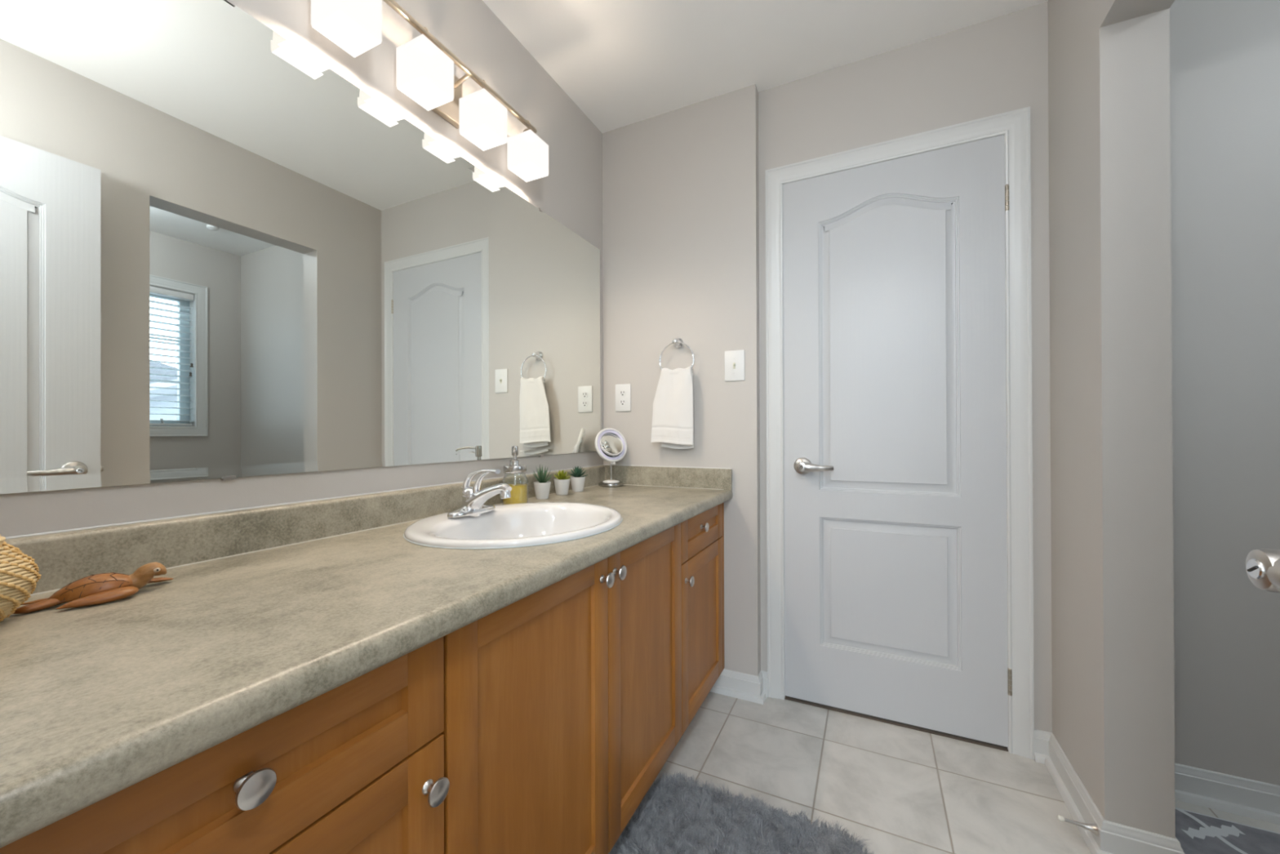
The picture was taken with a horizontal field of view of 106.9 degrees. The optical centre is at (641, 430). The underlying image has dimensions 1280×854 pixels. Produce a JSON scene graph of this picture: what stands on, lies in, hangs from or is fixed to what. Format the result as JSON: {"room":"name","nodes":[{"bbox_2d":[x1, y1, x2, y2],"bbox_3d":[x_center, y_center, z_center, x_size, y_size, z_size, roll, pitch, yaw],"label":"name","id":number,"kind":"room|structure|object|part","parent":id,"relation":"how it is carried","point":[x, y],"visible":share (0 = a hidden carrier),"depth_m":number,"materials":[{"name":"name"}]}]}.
{"room":"bathroom","nodes":[
{"label":"bathroom","id":0,"kind":"room"},
{"bbox_2d":[0,0,603,537],"bbox_3d":[-1.343,-0.168,-0.079,0.120,2.460,5.500,0,0,26],"label":"wall","id":1,"kind":"structure","parent":0,"point":[571,192],"depth_m":1.32,"materials":[{"name":"grey paint"}]},
{"bbox_2d":[0,0,600,493],"bbox_3d":[-0.596,-0.367,1.314,0.009,0.923,1.869,0,0,26],"label":"wall mirror","id":2,"kind":"object","parent":1,"relation":"attached to","point":[223,256],"visible":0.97,"depth_m":0.93,"materials":[{"name":"clear glass"}]},
{"bbox_2d":[4,465,604,594],"bbox_3d":[-0.586,0.197,1.315,0.020,0.084,1.930,0,0,26],"label":"backsplash","id":3,"kind":"structure","parent":1,"relation":"attached to","point":[62,558],"depth_m":0.90,"materials":[{"name":"stone"}]},
{"bbox_2d":[311,0,548,182],"bbox_3d":[-0.530,-0.954,1.317,0.130,0.175,0.720,0,0,26],"label":"vanity light","id":4,"kind":"object","parent":1,"relation":"attached to","point":[424,66],"visible":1,"depth_m":1.24,"materials":[{"name":"white glass"}]},
{"bbox_3d":[-0.644,-0.919,1.040,0.096,0.103,0.096,0,0,26],"label":"lamp shade","id":5,"kind":"part","parent":4,"relation":"part of","materials":[{"name":"white glass"}]},
{"bbox_3d":[-0.556,-0.918,1.224,0.096,0.103,0.096,0,0,26],"label":"lamp shade","id":6,"kind":"part","parent":4,"relation":"part of","materials":[{"name":"white glass"}]},
{"bbox_3d":[-0.516,-1.025,1.305,0.012,0.013,0.710,0,0,26],"label":"rail","id":7,"kind":"part","parent":4,"relation":"part of","materials":[{"name":"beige metal"}]},
{"bbox_3d":[-0.519,-1.014,1.373,0.068,0.027,0.011,0,0,26],"label":"arm","id":8,"kind":"part","parent":4,"relation":"part of","materials":[{"name":"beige metal"}]},
{"bbox_3d":[-0.467,-0.918,1.407,0.096,0.103,0.096,0,0,26],"label":"lamp shade","id":9,"kind":"part","parent":4,"relation":"part of","materials":[{"name":"white glass"}]},
{"bbox_3d":[-0.378,-0.918,1.590,0.096,0.103,0.096,0,0,26],"label":"lamp shade","id":10,"kind":"part","parent":4,"relation":"part of","materials":[{"name":"white glass"}]},
{"bbox_2d":[482,0,1048,133],"bbox_3d":[0.191,-1.436,-0.821,3.540,0.100,5.500,0,0,26],"label":"ceiling","id":11,"kind":"structure","parent":0,"point":[623,63],"depth_m":1.67,"materials":[{"name":"white paint"}]},
{"bbox_2d":[602,0,1279,785],"bbox_3d":[1.382,-0.162,1.533,3.376,2.440,0.180,0,0,26],"label":"wall","id":12,"kind":"structure","parent":0,"point":[684,194],"depth_m":1.54,"materials":[{"name":"grey paint"}]},
{"bbox_2d":[615,383,631,411],"bbox_3d":[-0.082,-0.150,2.139,0.079,0.123,0.008,0,0,26],"label":"wall outlet","id":13,"kind":"object","parent":12,"relation":"attached to","point":[623,392],"visible":1,"depth_m":2.13,"materials":[{"name":"white plastic"}]},
{"bbox_2d":[619,399,626,405],"bbox_3d":[-0.083,-0.127,2.136,0.033,0.029,0.003,0,0,26],"label":"socket","id":14,"kind":"object","parent":13,"relation":"attached to","point":[622,402],"depth_m":2.13,"materials":[{"name":"white plastic"}]},
{"bbox_2d":[619,390,626,396],"bbox_3d":[-0.083,-0.169,2.136,0.033,0.029,0.003,0,0,26],"label":"socket","id":15,"kind":"object","parent":13,"relation":"attached to","point":[622,393],"depth_m":2.13,"materials":[{"name":"white plastic"}]},
{"bbox_2d":[659,337,694,369],"bbox_3d":[0.154,-0.307,2.000,0.158,0.182,0.050,0,0,26],"label":"towel ring","id":16,"kind":"object","parent":12,"relation":"attached to","point":[677,343],"visible":0.87,"depth_m":2.00,"materials":[{"name":"silver metal"}]},
{"bbox_2d":[650,365,693,448],"bbox_3d":[0.132,-0.097,1.994,0.189,0.344,0.047,0,0,26],"label":"hand towel","id":17,"kind":"object","parent":16,"relation":"hanging from","point":[673,423],"visible":1,"depth_m":1.97,"materials":[{"name":"white fabric"}]},
{"bbox_2d":[724,349,744,381],"bbox_3d":[0.375,-0.264,1.913,0.082,0.123,0.016,0,0,26],"label":"light switch","id":18,"kind":"object","parent":12,"relation":"attached to","point":[735,359],"visible":1,"depth_m":1.91,"materials":[{"name":"white plastic"}]},
{"bbox_2d":[710,668,767,704],"bbox_3d":[0.299,1.017,1.970,0.435,0.092,0.078,0,0,26],"label":"baseboard","id":19,"kind":"structure","parent":12,"relation":"attached to","point":[735,684],"depth_m":1.90,"materials":[{"name":"white paint"}]},
{"bbox_2d":[784,695,1008,751],"bbox_3d":[0.921,1.057,1.781,0.724,0.006,0.133,0,0,26],"label":"door gap","id":20,"kind":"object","parent":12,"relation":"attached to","point":[800,700],"depth_m":1.71,"materials":[{"name":"brown"}]},
{"bbox_2d":[782,134,1012,746],"bbox_3d":[0.884,0.027,1.710,0.730,2.037,0.103,0,0,26],"label":"door","id":21,"kind":"structure","parent":12,"relation":"in","point":[894,291],"depth_m":1.70,"materials":[{"name":"grey paint"}]},
{"bbox_3d":[0.625,0.136,1.838,0.067,0.067,0.030,0,0,26],"label":"handle","id":22,"kind":"part","parent":21,"relation":"part of","materials":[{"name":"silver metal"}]},
{"bbox_3d":[0.654,0.136,1.789,0.134,0.039,0.036,0,0,26],"label":"lever","id":23,"kind":"part","parent":21,"relation":"part of","materials":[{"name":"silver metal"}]},
{"bbox_2d":[764,106,1034,759],"bbox_3d":[0.913,0.007,1.780,0.845,2.107,0.145,0,0,26],"label":"trim","id":24,"kind":"structure","parent":12,"relation":"attached to","point":[1015,125],"depth_m":1.56,"materials":[{"name":"white paint"}]},
{"bbox_2d":[1034,728,1279,853],"bbox_3d":[1.919,1.008,1.002,1.636,0.092,0.406,0,0,26],"label":"baseboard","id":25,"kind":"structure","parent":12,"relation":"attached to","point":[1241,796],"depth_m":1.31,"materials":[{"name":"white paint"}]},
{"bbox_2d":[613,691,1279,853],"bbox_3d":[0.909,1.081,0.632,3.540,0.050,2.250,0,0,26],"label":"floor","id":26,"kind":"structure","parent":0,"point":[900,789],"depth_m":1.44,"materials":[{"name":"tile"}]},
{"bbox_2d":[0,636,449,853],"bbox_3d":[-0.630,0.669,0.553,0.594,0.784,0.519,0,0,26],"label":"vanity cabinet","id":27,"kind":"object","parent":26,"relation":"on","point":[357,766],"visible":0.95,"depth_m":0.51,"materials":[{"name":"brown wood"}]},
{"bbox_3d":[-0.374,0.341,0.456,0.029,0.034,0.034,0,0,26],"label":"knob","id":28,"kind":"part","parent":27,"relation":"part of","materials":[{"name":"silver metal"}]},
{"bbox_3d":[-0.387,0.695,0.461,0.019,0.537,0.468,0,0,26],"label":"door","id":29,"kind":"part","parent":27,"relation":"part of","materials":[{"name":"brown wood"}]},
{"bbox_3d":[-0.277,0.481,0.636,0.029,0.034,0.034,0,0,26],"label":"knob","id":30,"kind":"part","parent":27,"relation":"part of","materials":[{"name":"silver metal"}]},
{"bbox_2d":[441,523,681,853],"bbox_3d":[-0.315,0.670,1.204,0.594,0.784,0.922,0,0,26],"label":"base cabinet","id":31,"kind":"object","parent":26,"relation":"on","point":[562,702],"visible":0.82,"depth_m":0.95,"materials":[{"name":"brown wood"}]},
{"bbox_2d":[0,464,732,848],"bbox_3d":[-0.323,0.214,1.188,0.607,0.127,1.931,0,0,26],"label":"countertop","id":32,"kind":"structure","parent":31,"relation":"on","point":[264,611],"depth_m":0.61,"materials":[{"name":"stone"}]},
{"bbox_2d":[0,533,41,622],"bbox_3d":[-0.815,0.172,0.558,0.136,0.128,0.137,0,0,42],"label":"woven basket","id":33,"kind":"object","parent":32,"relation":"on","point":[20,574],"visible":1,"depth_m":0.58,"materials":[{"name":"wicker"}]},
{"bbox_3d":[-0.816,0.124,0.558,0.082,0.031,0.082,0,0,26],"label":"lid","id":34,"kind":"part","parent":33,"relation":"part of","materials":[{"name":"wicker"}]},
{"bbox_2d":[13,561,173,613],"bbox_3d":[-0.761,0.217,0.670,0.077,0.039,0.155,0,0,36],"label":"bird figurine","id":35,"kind":"object","parent":32,"relation":"on","point":[101,588],"visible":0.98,"depth_m":0.66,"materials":[{"name":"brown wood"}]},
{"bbox_2d":[403,502,622,549],"bbox_3d":[-0.308,0.304,1.228,0.505,0.162,0.574,0,0,26],"label":"sink","id":36,"kind":"object","parent":32,"relation":"in","point":[516,525],"visible":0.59,"depth_m":1.30,"materials":[{"name":"white ceramic"}]},
{"bbox_2d":[447,468,511,517],"bbox_3d":[-0.427,0.167,1.302,0.166,0.130,0.144,0,0,-3],"label":"faucet","id":37,"kind":"object","parent":36,"relation":"on","point":[473,499],"visible":1,"depth_m":1.27,"materials":[{"name":"silver metal"}]},
{"bbox_3d":[-0.463,0.211,1.300,0.054,0.026,0.160,0,0,26],"label":"plate","id":38,"kind":"part","parent":37,"relation":"part of","materials":[{"name":"silver metal"}]},
{"bbox_3d":[-0.434,0.141,1.287,0.121,0.079,0.050,0,0,26],"label":"lever","id":39,"kind":"part","parent":37,"relation":"part of","materials":[{"name":"silver metal"}]},
{"bbox_3d":[-0.418,0.185,1.279,0.164,0.094,0.060,0,0,26],"label":"spout","id":40,"kind":"part","parent":37,"relation":"part of","materials":[{"name":"silver metal"}]},
{"bbox_2d":[501,445,528,504],"bbox_3d":[-0.406,0.143,1.514,0.089,0.190,0.100,0,0,26],"label":"soap dispenser","id":41,"kind":"object","parent":32,"relation":"on","point":[518,492],"visible":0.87,"depth_m":1.50,"materials":[{"name":"clear glass"}]},
{"bbox_3d":[-0.404,0.122,1.522,0.073,0.024,0.073,0,0,26],"label":"lid","id":42,"kind":"part","parent":41,"relation":"part of","materials":[{"name":"silver metal"}]},
{"bbox_2d":[533,464,553,499],"bbox_3d":[-0.348,0.178,1.681,0.073,0.121,0.075,0,0,-10],"label":"potted succulent","id":43,"kind":"object","parent":32,"relation":"on","point":[542,487],"visible":1,"depth_m":1.66,"materials":[{"name":"white ceramic"}]},
{"bbox_2d":[533,481,551,499],"bbox_3d":[-0.350,0.209,1.678,0.060,0.058,0.060,0,0,26],"label":"pot","id":44,"kind":"object","parent":43,"relation":"on","point":[542,489],"depth_m":1.66,"materials":[{"name":"white ceramic"}]},
{"bbox_2d":[553,470,570,495],"bbox_3d":[-0.296,0.192,1.788,0.067,0.093,0.070,0,0,-11],"label":"potted succulent","id":45,"kind":"object","parent":32,"relation":"on","point":[562,482],"visible":1,"depth_m":1.77,"materials":[{"name":"white ceramic"}]},
{"bbox_2d":[553,478,569,495],"bbox_3d":[-0.298,0.210,1.785,0.060,0.058,0.060,0,0,26],"label":"pot","id":46,"kind":"object","parent":45,"relation":"on","point":[562,485],"depth_m":1.76,"materials":[{"name":"white ceramic"}]},
{"bbox_2d":[568,466,588,492],"bbox_3d":[-0.251,0.188,1.882,0.082,0.101,0.078,0,0,26],"label":"potted succulent","id":47,"kind":"object","parent":32,"relation":"on","point":[577,480],"visible":1,"depth_m":1.86,"materials":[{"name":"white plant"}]},
{"bbox_2d":[569,475,585,492],"bbox_3d":[-0.251,0.210,1.880,0.060,0.058,0.060,0,0,26],"label":"pot","id":48,"kind":"object","parent":47,"relation":"on","point":[577,482],"depth_m":1.86,"materials":[{"name":"white ceramic"}]},
{"bbox_2d":[595,427,626,487],"bbox_3d":[-0.132,0.113,2.071,0.112,0.252,0.135,0,0,26],"label":"makeup mirror","id":49,"kind":"object","parent":32,"relation":"on","point":[611,445],"visible":1,"depth_m":2.06,"materials":[{"name":"silver metal"}]},
{"bbox_3d":[-0.131,0.179,2.071,0.008,0.080,0.008,0,0,26],"label":"stem","id":50,"kind":"part","parent":49,"relation":"part of","materials":[{"name":"silver metal"}]},
{"bbox_2d":[600,434,622,453],"bbox_3d":[-0.128,0.057,2.066,0.101,0.084,0.057,0,0,-30],"label":"mirror glass","id":51,"kind":"object","parent":49,"relation":"attached to","point":[610,443],"depth_m":2.06,"materials":[{"name":"white"}]},
{"bbox_3d":[-0.183,0.620,0.882,0.019,0.687,0.456,0,0,26],"label":"door","id":52,"kind":"part","parent":31,"relation":"part of","materials":[{"name":"brown wood"}]},
{"bbox_3d":[-0.075,0.330,1.053,0.029,0.034,0.034,0,0,26],"label":"knob","id":53,"kind":"part","parent":31,"relation":"part of","materials":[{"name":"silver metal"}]},
{"bbox_3d":[-0.050,0.329,1.106,0.029,0.034,0.034,0,0,26],"label":"knob","id":54,"kind":"part","parent":31,"relation":"part of","materials":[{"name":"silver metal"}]},
{"bbox_3d":[0.019,0.621,1.298,0.019,0.687,0.462,0,0,26],"label":"door","id":55,"kind":"part","parent":31,"relation":"part of","materials":[{"name":"brown wood"}]},
{"bbox_2d":[680,502,724,735],"bbox_3d":[-0.008,0.671,1.837,0.594,0.784,0.481,0,0,26],"label":"vanity cabinet","id":56,"kind":"object","parent":26,"relation":"on","point":[702,535],"visible":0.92,"depth_m":1.69,"materials":[{"name":"brown wood"}]},
{"bbox_3d":[0.157,0.484,1.530,0.029,0.034,0.034,0,0,26],"label":"knob","id":57,"kind":"part","parent":56,"relation":"part of","materials":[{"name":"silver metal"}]},
{"bbox_3d":[0.219,0.350,1.714,0.019,0.144,0.455,0,0,26],"label":"drawer","id":58,"kind":"part","parent":56,"relation":"part of","materials":[{"name":"brown wood"}]},
{"bbox_3d":[0.227,0.343,1.695,0.029,0.034,0.034,0,0,26],"label":"knob","id":59,"kind":"part","parent":56,"relation":"part of","materials":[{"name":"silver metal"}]},
{"bbox_2d":[608,771,873,853],"bbox_3d":[0.135,1.056,0.944,0.582,0.008,0.867,0,0,26],"label":"shag rug","id":60,"kind":"object","parent":26,"relation":"on","point":[678,815],"visible":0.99,"depth_m":1.25,"materials":[{"name":"grey fabric"}]},
{"bbox_2d":[1174,807,1279,853],"bbox_3d":[1.625,1.049,0.699,0.977,0.010,1.002,0,0,26],"label":"floor mat","id":61,"kind":"object","parent":26,"relation":"on","point":[1196,833],"visible":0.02,"depth_m":1.22,"materials":[{"name":"grey fabric"}]},
{"bbox_2d":[1047,0,1175,838],"bbox_3d":[0.911,-0.164,0.551,0.126,2.440,2.101,0,0,26],"label":"wall","id":62,"kind":"structure","parent":0,"point":[1109,126],"depth_m":1.17,"materials":[{"name":"grey paint"}]},
{"bbox_2d":[1057,814,1098,835],"bbox_3d":[1.111,1.002,1.209,0.077,0.027,0.027,0,0,26],"label":"door stop","id":63,"kind":"object","parent":62,"relation":"attached to","point":[1093,827],"visible":1,"depth_m":1.20,"materials":[{"name":"silver metal"}]},
{"bbox_3d":[-0.311,-0.162,0.043,1.630,2.440,0.120,0,0,26],"label":"wall","id":64,"kind":"structure","parent":0,"visible":0},
{"bbox_2d":[1245,548,1279,592],"bbox_3d":[0.490,0.024,0.161,0.103,2.037,0.739,0,0,26],"label":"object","id":65,"kind":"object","parent":64,"relation":"in","point":[1262,565],"depth_m":0.43,"materials":[{"name":"silver metal"}]}
]}

